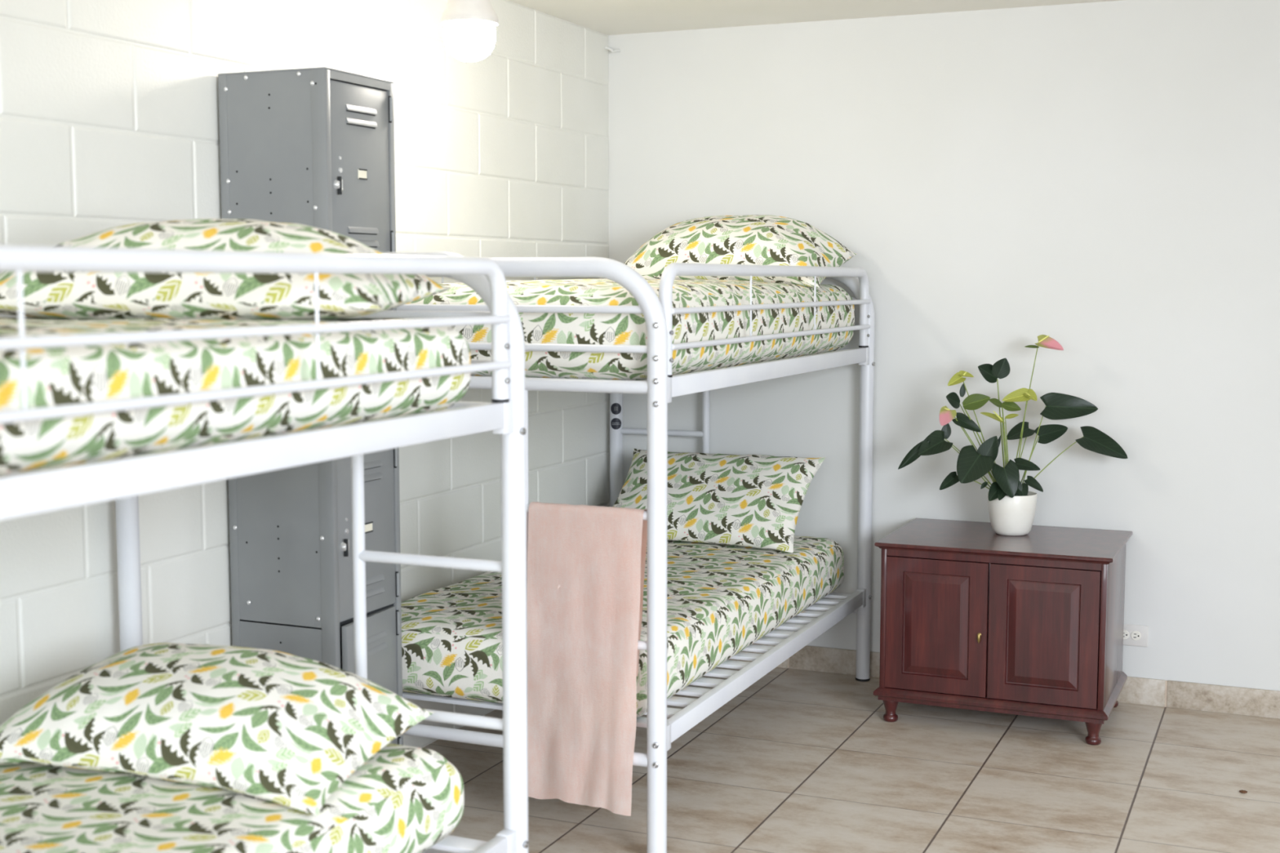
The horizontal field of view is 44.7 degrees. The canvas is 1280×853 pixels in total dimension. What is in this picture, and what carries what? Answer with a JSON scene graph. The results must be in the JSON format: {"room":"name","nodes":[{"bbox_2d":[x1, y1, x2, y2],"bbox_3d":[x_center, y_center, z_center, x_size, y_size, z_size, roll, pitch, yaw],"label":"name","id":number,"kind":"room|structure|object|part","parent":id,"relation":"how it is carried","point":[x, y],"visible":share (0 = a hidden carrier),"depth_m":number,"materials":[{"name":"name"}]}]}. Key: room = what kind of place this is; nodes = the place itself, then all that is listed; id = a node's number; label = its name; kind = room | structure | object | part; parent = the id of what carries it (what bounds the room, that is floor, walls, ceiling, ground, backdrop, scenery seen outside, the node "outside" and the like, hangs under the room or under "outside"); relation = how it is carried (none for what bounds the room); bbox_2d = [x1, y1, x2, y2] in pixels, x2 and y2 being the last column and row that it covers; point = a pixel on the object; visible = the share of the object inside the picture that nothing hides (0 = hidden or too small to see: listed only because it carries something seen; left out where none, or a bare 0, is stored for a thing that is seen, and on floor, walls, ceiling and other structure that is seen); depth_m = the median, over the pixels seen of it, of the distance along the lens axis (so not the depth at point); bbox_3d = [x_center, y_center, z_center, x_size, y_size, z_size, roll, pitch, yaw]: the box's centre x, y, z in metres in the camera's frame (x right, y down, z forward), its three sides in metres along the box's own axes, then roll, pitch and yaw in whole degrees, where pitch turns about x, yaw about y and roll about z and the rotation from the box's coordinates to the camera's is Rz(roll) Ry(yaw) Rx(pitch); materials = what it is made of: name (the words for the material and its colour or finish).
{"room":"dormitory","nodes":[
{"label":"dormitory","id":0,"kind":"room"},
{"bbox_2d":[0,0,608,747],"bbox_3d":[-1.821,0.041,2.406,0.200,2.404,8.250,2,6,23],"label":"wall","id":1,"kind":"structure","parent":0,"point":[109,117],"depth_m":3.95,"materials":[{"name":"white brick"}]},
{"bbox_2d":[508,0,1119,35],"bbox_3d":[0.347,-1.121,1.386,4.900,0.100,8.300,2,6,23],"label":"ceiling","id":2,"kind":"structure","parent":0,"point":[609,17],"depth_m":5.43,"materials":[{"name":"paint"}]},
{"bbox_2d":[440,0,498,62],"bbox_3d":[-0.466,-1.169,4.248,0.164,0.340,0.164,2,6,23],"label":"ceiling lamp","id":3,"kind":"object","parent":2,"relation":"hanging from","point":[469,29],"visible":1,"depth_m":4.20,"materials":[{"name":"white glass"}]},
{"bbox_3d":[-0.466,-1.049,4.259,0.143,0.100,0.143,2,6,23],"label":"glass globe","id":4,"kind":"part","parent":3,"relation":"part of","materials":[{"name":"white glass"}]},
{"bbox_2d":[422,666,1279,852],"bbox_3d":[0.347,1.372,1.621,4.900,0.100,8.300,2,6,23],"label":"floor","id":5,"kind":"structure","parent":0,"point":[799,761],"depth_m":4.57,"materials":[{"name":"tile"}]},
{"bbox_2d":[0,244,528,852],"bbox_3d":[-1.104,0.476,2.465,1.055,1.525,2.032,2,6,23],"label":"bunk bed","id":6,"kind":"object","parent":5,"relation":"on","point":[122,480],"visible":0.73,"depth_m":2.69,"materials":[{"name":"white metal"}]},
{"bbox_2d":[0,743,463,852],"bbox_3d":[-1.125,0.792,2.501,0.930,0.222,1.864,2,6,23],"label":"mattress","id":7,"kind":"object","parent":6,"relation":"on","point":[403,798],"visible":0.58,"depth_m":2.76,"materials":[{"name":"multicoloured fabric"}]},
{"bbox_2d":[0,642,435,817],"bbox_3d":[-0.859,0.547,3.051,0.766,0.205,0.514,2,6,16],"label":"pillow","id":8,"kind":"object","parent":7,"relation":"on","point":[286,729],"visible":1,"depth_m":2.89,"materials":[{"name":"multicoloured fabric"}]},
{"bbox_2d":[0,317,471,475],"bbox_3d":[-1.109,-0.068,2.421,0.933,0.193,1.880,2,6,23],"label":"mattress","id":9,"kind":"object","parent":6,"relation":"on","point":[55,376],"visible":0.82,"depth_m":2.36,"materials":[{"name":"multicoloured fabric"}]},
{"bbox_2d":[0,218,452,319],"bbox_3d":[-0.812,-0.295,2.950,0.816,0.199,0.462,1,5,8],"label":"pillow","id":10,"kind":"object","parent":9,"relation":"on","point":[53,295],"visible":0.76,"depth_m":2.77,"materials":[{"name":"multicoloured fabric"}]},
{"bbox_3d":[-0.646,0.058,2.230,0.026,0.051,1.935,2,6,23],"label":"rail","id":11,"kind":"part","parent":6,"relation":"part of","materials":[{"name":"white metal"}]},
{"bbox_3d":[-0.646,-0.112,2.214,0.034,0.278,1.904,2,6,23],"label":"guard rail","id":12,"kind":"part","parent":6,"relation":"part of","materials":[{"name":"white metal"}]},
{"bbox_3d":[-0.712,0.889,3.417,0.994,0.034,0.034,2,6,23],"label":"rail","id":13,"kind":"part","parent":6,"relation":"part of","materials":[{"name":"white metal"}]},
{"bbox_3d":[-0.712,-0.048,3.329,0.994,0.034,0.034,2,6,23],"label":"rail","id":14,"kind":"part","parent":6,"relation":"part of","materials":[{"name":"white metal"}]},
{"bbox_3d":[-0.646,0.937,2.313,0.026,0.051,1.935,2,6,23],"label":"rail","id":15,"kind":"part","parent":6,"relation":"part of","materials":[{"name":"white metal"}]},
{"bbox_2d":[217,66,403,745],"bbox_3d":[-0.825,0.104,4.013,0.346,1.976,0.310,2,6,23],"label":"locker","id":16,"kind":"object","parent":5,"relation":"on","point":[313,147],"visible":0.52,"depth_m":3.88,"materials":[{"name":"grey metal"}]},
{"bbox_3d":[-0.702,-0.630,3.893,0.022,0.438,0.262,2,6,23],"label":"door","id":17,"kind":"part","parent":16,"relation":"part of","materials":[{"name":"grey metal"}]},
{"bbox_3d":[-0.702,0.259,3.976,0.022,0.438,0.262,2,6,23],"label":"door","id":18,"kind":"part","parent":16,"relation":"part of","materials":[{"name":"grey metal"}]},
{"bbox_3d":[-0.691,0.704,4.013,0.022,0.439,0.262,2,6,18],"label":"door","id":19,"kind":"part","parent":16,"relation":"part of","materials":[{"name":"grey metal"}]},
{"bbox_2d":[396,256,875,852],"bbox_3d":[-0.025,0.241,4.959,1.055,1.525,2.026,2,6,23],"label":"bunk bed","id":20,"kind":"object","parent":5,"relation":"on","point":[660,386],"visible":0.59,"depth_m":4.05,"materials":[{"name":"white metal"}]},
{"bbox_3d":[-0.414,0.824,4.107,0.994,0.034,0.034,2,6,23],"label":"rail","id":21,"kind":"part","parent":20,"relation":"part of","materials":[{"name":"white metal"}]},
{"bbox_3d":[-0.414,-0.114,4.019,0.994,0.034,0.034,2,6,23],"label":"rail","id":22,"kind":"part","parent":20,"relation":"part of","materials":[{"name":"white metal"}]},
{"bbox_2d":[527,502,647,816],"bbox_3d":[-0.135,0.587,3.956,0.318,0.780,0.063,2,6,23],"label":"towel","id":23,"kind":"object","parent":20,"relation":"hanging from","point":[586,563],"visible":1,"depth_m":3.94,"materials":[{"name":"pink fabric"}]},
{"bbox_2d":[400,535,844,718],"bbox_3d":[-0.042,0.557,5.003,0.931,0.220,1.906,2,6,23],"label":"mattress","id":24,"kind":"object","parent":20,"relation":"on","point":[722,599],"visible":0.49,"depth_m":4.51,"materials":[{"name":"multicoloured fabric"}]},
{"bbox_2d":[613,448,825,553],"bbox_3d":[0.248,0.254,5.577,0.755,0.292,0.377,2,6,23],"label":"pillow","id":25,"kind":"object","parent":24,"relation":"on","point":[748,500],"visible":0.75,"depth_m":5.47,"materials":[{"name":"multicoloured fabric"}]},
{"bbox_2d":[407,278,854,380],"bbox_3d":[-0.022,-0.336,4.909,0.950,0.260,1.906,2,6,23],"label":"mattress","id":26,"kind":"object","parent":20,"relation":"on","point":[622,329],"visible":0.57,"depth_m":4.09,"materials":[{"name":"multicoloured fabric"}]},
{"bbox_2d":[623,214,856,288],"bbox_3d":[0.321,-0.617,5.476,0.785,0.258,0.459,2,6,23],"label":"pillow","id":27,"kind":"object","parent":26,"relation":"on","point":[752,239],"visible":0.59,"depth_m":5.31,"materials":[{"name":"multicoloured fabric"}]},
{"bbox_3d":[0.432,-0.347,4.708,0.034,0.278,1.898,2,6,23],"label":"guard rail","id":28,"kind":"part","parent":20,"relation":"part of","materials":[{"name":"white metal"}]},
{"bbox_3d":[0.432,0.702,4.807,0.026,0.051,1.929,2,6,23],"label":"rail","id":29,"kind":"part","parent":20,"relation":"part of","materials":[{"name":"white metal"}]},
{"bbox_3d":[0.432,-0.177,4.724,0.026,0.051,1.929,2,6,23],"label":"rail","id":30,"kind":"part","parent":20,"relation":"part of","materials":[{"name":"white metal"}]},
{"bbox_3d":[0.364,0.654,5.908,0.994,0.034,0.034,2,6,23],"label":"rail","id":31,"kind":"part","parent":20,"relation":"part of","materials":[{"name":"white metal"}]},
{"bbox_2d":[873,518,1133,745],"bbox_3d":[1.234,0.673,5.268,0.756,0.607,0.577,2,6,23],"label":"base cabinet","id":32,"kind":"object","parent":5,"relation":"on","point":[973,616],"visible":0.99,"depth_m":5.03,"materials":[{"name":"brown wood"}]},
{"bbox_3d":[0.970,0.652,5.094,0.334,0.441,0.020,2,6,23],"label":"door","id":33,"kind":"part","parent":32,"relation":"part of","materials":[{"name":"brown wood"}]},
{"bbox_3d":[1.094,0.684,5.024,0.012,0.032,0.016,2,6,23],"label":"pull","id":34,"kind":"part","parent":32,"relation":"part of","materials":[{"name":"gold metal"}]},
{"bbox_2d":[897,334,1128,536],"bbox_3d":[1.253,0.029,5.261,0.761,0.677,0.180,-1,5,-6],"label":"potted plant","id":35,"kind":"object","parent":32,"relation":"on","point":[1011,506],"visible":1,"depth_m":5.23,"materials":[{"name":"green plant"}]},
{"bbox_3d":[1.034,-0.036,5.226,0.057,0.066,0.026,1,5,6],"label":"flower","id":36,"kind":"part","parent":35,"relation":"part of","materials":[{"name":"pink plant"}]},
{"bbox_3d":[1.065,-0.159,5.228,0.064,0.045,0.021,-1,6,-15],"label":"flower","id":37,"kind":"part","parent":35,"relation":"part of","materials":[{"name":"yellow plant"}]},
{"bbox_3d":[1.113,0.134,5.260,0.178,0.179,0.004,-1,5,-6],"label":"stem","id":38,"kind":"part","parent":35,"relation":"part of","materials":[{"name":"green plant"}]},
{"bbox_3d":[1.123,0.131,5.279,0.181,0.181,0.004,0,5,0],"label":"stem","id":39,"kind":"part","parent":35,"relation":"part of","materials":[{"name":"green plant"}]},
{"bbox_3d":[1.161,0.077,5.254,0.156,0.299,0.006,-1,5,-7],"label":"stem","id":40,"kind":"part","parent":35,"relation":"part of","materials":[{"name":"green plant"}]},
{"bbox_3d":[1.129,0.084,5.255,0.181,0.285,0.004,-1,5,-6],"label":"stem","id":41,"kind":"part","parent":35,"relation":"part of","materials":[{"name":"green plant"}]},
{"bbox_3d":[1.154,0.027,5.264,0.144,0.390,0.004,0,5,-4],"label":"stem","id":42,"kind":"part","parent":35,"relation":"part of","materials":[{"name":"green plant"}]},
{"bbox_3d":[1.151,0.073,5.269,0.133,0.302,0.070,2,6,23],"label":"stem","id":43,"kind":"part","parent":35,"relation":"part of","materials":[{"name":"green plant"}]},
{"bbox_3d":[1.144,0.096,5.261,0.158,0.253,0.004,0,5,-4],"label":"stem","id":44,"kind":"part","parent":35,"relation":"part of","materials":[{"name":"green plant"}]},
{"bbox_3d":[1.188,-0.029,5.232,0.095,0.038,0.032,-2,6,-18],"label":"flower","id":45,"kind":"part","parent":35,"relation":"part of","materials":[{"name":"yellow plant"}]},
{"bbox_3d":[1.225,0.031,5.275,0.045,0.385,0.005,-1,6,-13],"label":"stem","id":46,"kind":"part","parent":35,"relation":"part of","materials":[{"name":"green plant"}]},
{"bbox_3d":[1.235,0.103,5.266,0.037,0.249,0.004,-4,7,-37],"label":"stem","id":47,"kind":"part","parent":35,"relation":"part of","materials":[{"name":"green plant"}]},
{"bbox_3d":[1.236,0.076,5.259,0.053,0.305,0.005,-4,7,-39],"label":"stem","id":48,"kind":"part","parent":35,"relation":"part of","materials":[{"name":"green plant"}]},
{"bbox_3d":[1.245,0.098,5.271,0.030,0.258,0.004,-2,6,-24],"label":"stem","id":49,"kind":"part","parent":35,"relation":"part of","materials":[{"name":"green plant"}]},
{"bbox_3d":[1.265,0.295,5.295,0.165,0.140,0.165,2,6,23],"label":"pot","id":50,"kind":"part","parent":35,"relation":"part of","materials":[{"name":"white ceramic"}]},
{"bbox_3d":[1.267,-0.106,5.223,0.104,0.045,0.024,-1,5,-9],"label":"flower","id":51,"kind":"part","parent":35,"relation":"part of","materials":[{"name":"yellow plant"}]},
{"bbox_3d":[1.288,0.061,5.263,0.041,0.340,0.010,2,6,23],"label":"stem","id":52,"kind":"part","parent":35,"relation":"part of","materials":[{"name":"green plant"}]},
{"bbox_3d":[1.294,0.117,5.303,0.062,0.222,0.004,-1,5,-9],"label":"stem","id":53,"kind":"part","parent":35,"relation":"part of","materials":[{"name":"green plant"}]},
{"bbox_3d":[1.300,-0.028,5.269,0.083,0.515,0.027,2,6,23],"label":"stem","id":54,"kind":"part","parent":35,"relation":"part of","materials":[{"name":"green plant"}]},
{"bbox_3d":[1.316,0.131,5.279,0.067,0.198,0.031,2,6,23],"label":"stem","id":55,"kind":"part","parent":35,"relation":"part of","materials":[{"name":"green plant"}]},
{"bbox_3d":[1.311,-0.106,5.238,0.049,0.039,0.035,0,5,-5],"label":"flower","id":56,"kind":"part","parent":35,"relation":"part of","materials":[{"name":"yellow plant"}]},
{"bbox_3d":[1.325,0.081,5.254,0.082,0.302,0.016,2,6,23],"label":"stem","id":57,"kind":"part","parent":35,"relation":"part of","materials":[{"name":"green plant"}]},
{"bbox_3d":[1.371,-0.281,5.218,0.094,0.051,0.040,2,6,23],"label":"flower","id":58,"kind":"part","parent":35,"relation":"part of","materials":[{"name":"pink plant"}]},
{"bbox_3d":[1.393,0.129,5.264,0.208,0.193,0.004,0,5,3],"label":"stem","id":59,"kind":"part","parent":35,"relation":"part of","materials":[{"name":"green plant"}]},
{"bbox_3d":[1.285,0.665,4.959,0.344,0.441,0.020,2,6,23],"label":"door","id":60,"kind":"part","parent":32,"relation":"part of","materials":[{"name":"brown wood"}]},
{"bbox_2d":[1239,790,1247,793],"bbox_3d":[1.733,1.049,4.470,0.024,0.009,0.014,2,6,23],"label":"crumb","id":61,"kind":"object","parent":5,"relation":"on","point":[1240,791],"visible":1,"depth_m":4.47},
{"bbox_2d":[608,0,1279,691],"bbox_3d":[1.968,-0.228,5.253,4.900,2.404,0.100,2,6,23],"label":"wall","id":62,"kind":"structure","parent":0,"point":[1101,180],"depth_m":5.42,"materials":[{"name":"white paint"}]},
{"bbox_2d":[604,45,620,53],"bbox_3d":[-0.105,-1.442,5.954,0.062,0.025,0.017,-2,6,-19],"label":"wall hook","id":63,"kind":"object","parent":62,"relation":"attached to","point":[606,47],"visible":1,"depth_m":5.95,"materials":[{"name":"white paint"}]},
{"bbox_2d":[728,643,1279,719],"bbox_3d":[1.997,0.929,5.289,4.590,0.094,0.010,2,6,23],"label":"baseboard","id":64,"kind":"structure","parent":62,"relation":"attached to","point":[1253,702],"depth_m":5.36,"materials":[{"name":"tile"}]},
{"bbox_2d":[1123,623,1148,647],"bbox_3d":[1.700,0.724,5.399,0.119,0.075,0.009,2,6,23],"label":"power outlet","id":65,"kind":"object","parent":62,"relation":"attached to","point":[1135,635],"visible":0.72,"depth_m":5.39,"materials":[{"name":"beige plastic"}]},
{"bbox_2d":[1123,630,1128,639],"bbox_3d":[1.681,0.723,5.405,0.034,0.034,0.004,2,6,23],"label":"socket","id":66,"kind":"object","parent":65,"relation":"attached to","point":[1126,633],"depth_m":5.40,"materials":[{"name":"white plastic"}]},
{"bbox_2d":[1130,631,1141,640],"bbox_3d":[1.717,0.725,5.390,0.034,0.034,0.004,2,6,23],"label":"socket","id":67,"kind":"object","parent":65,"relation":"attached to","point":[1135,635],"depth_m":5.39,"materials":[{"name":"white plastic"}]}
]}

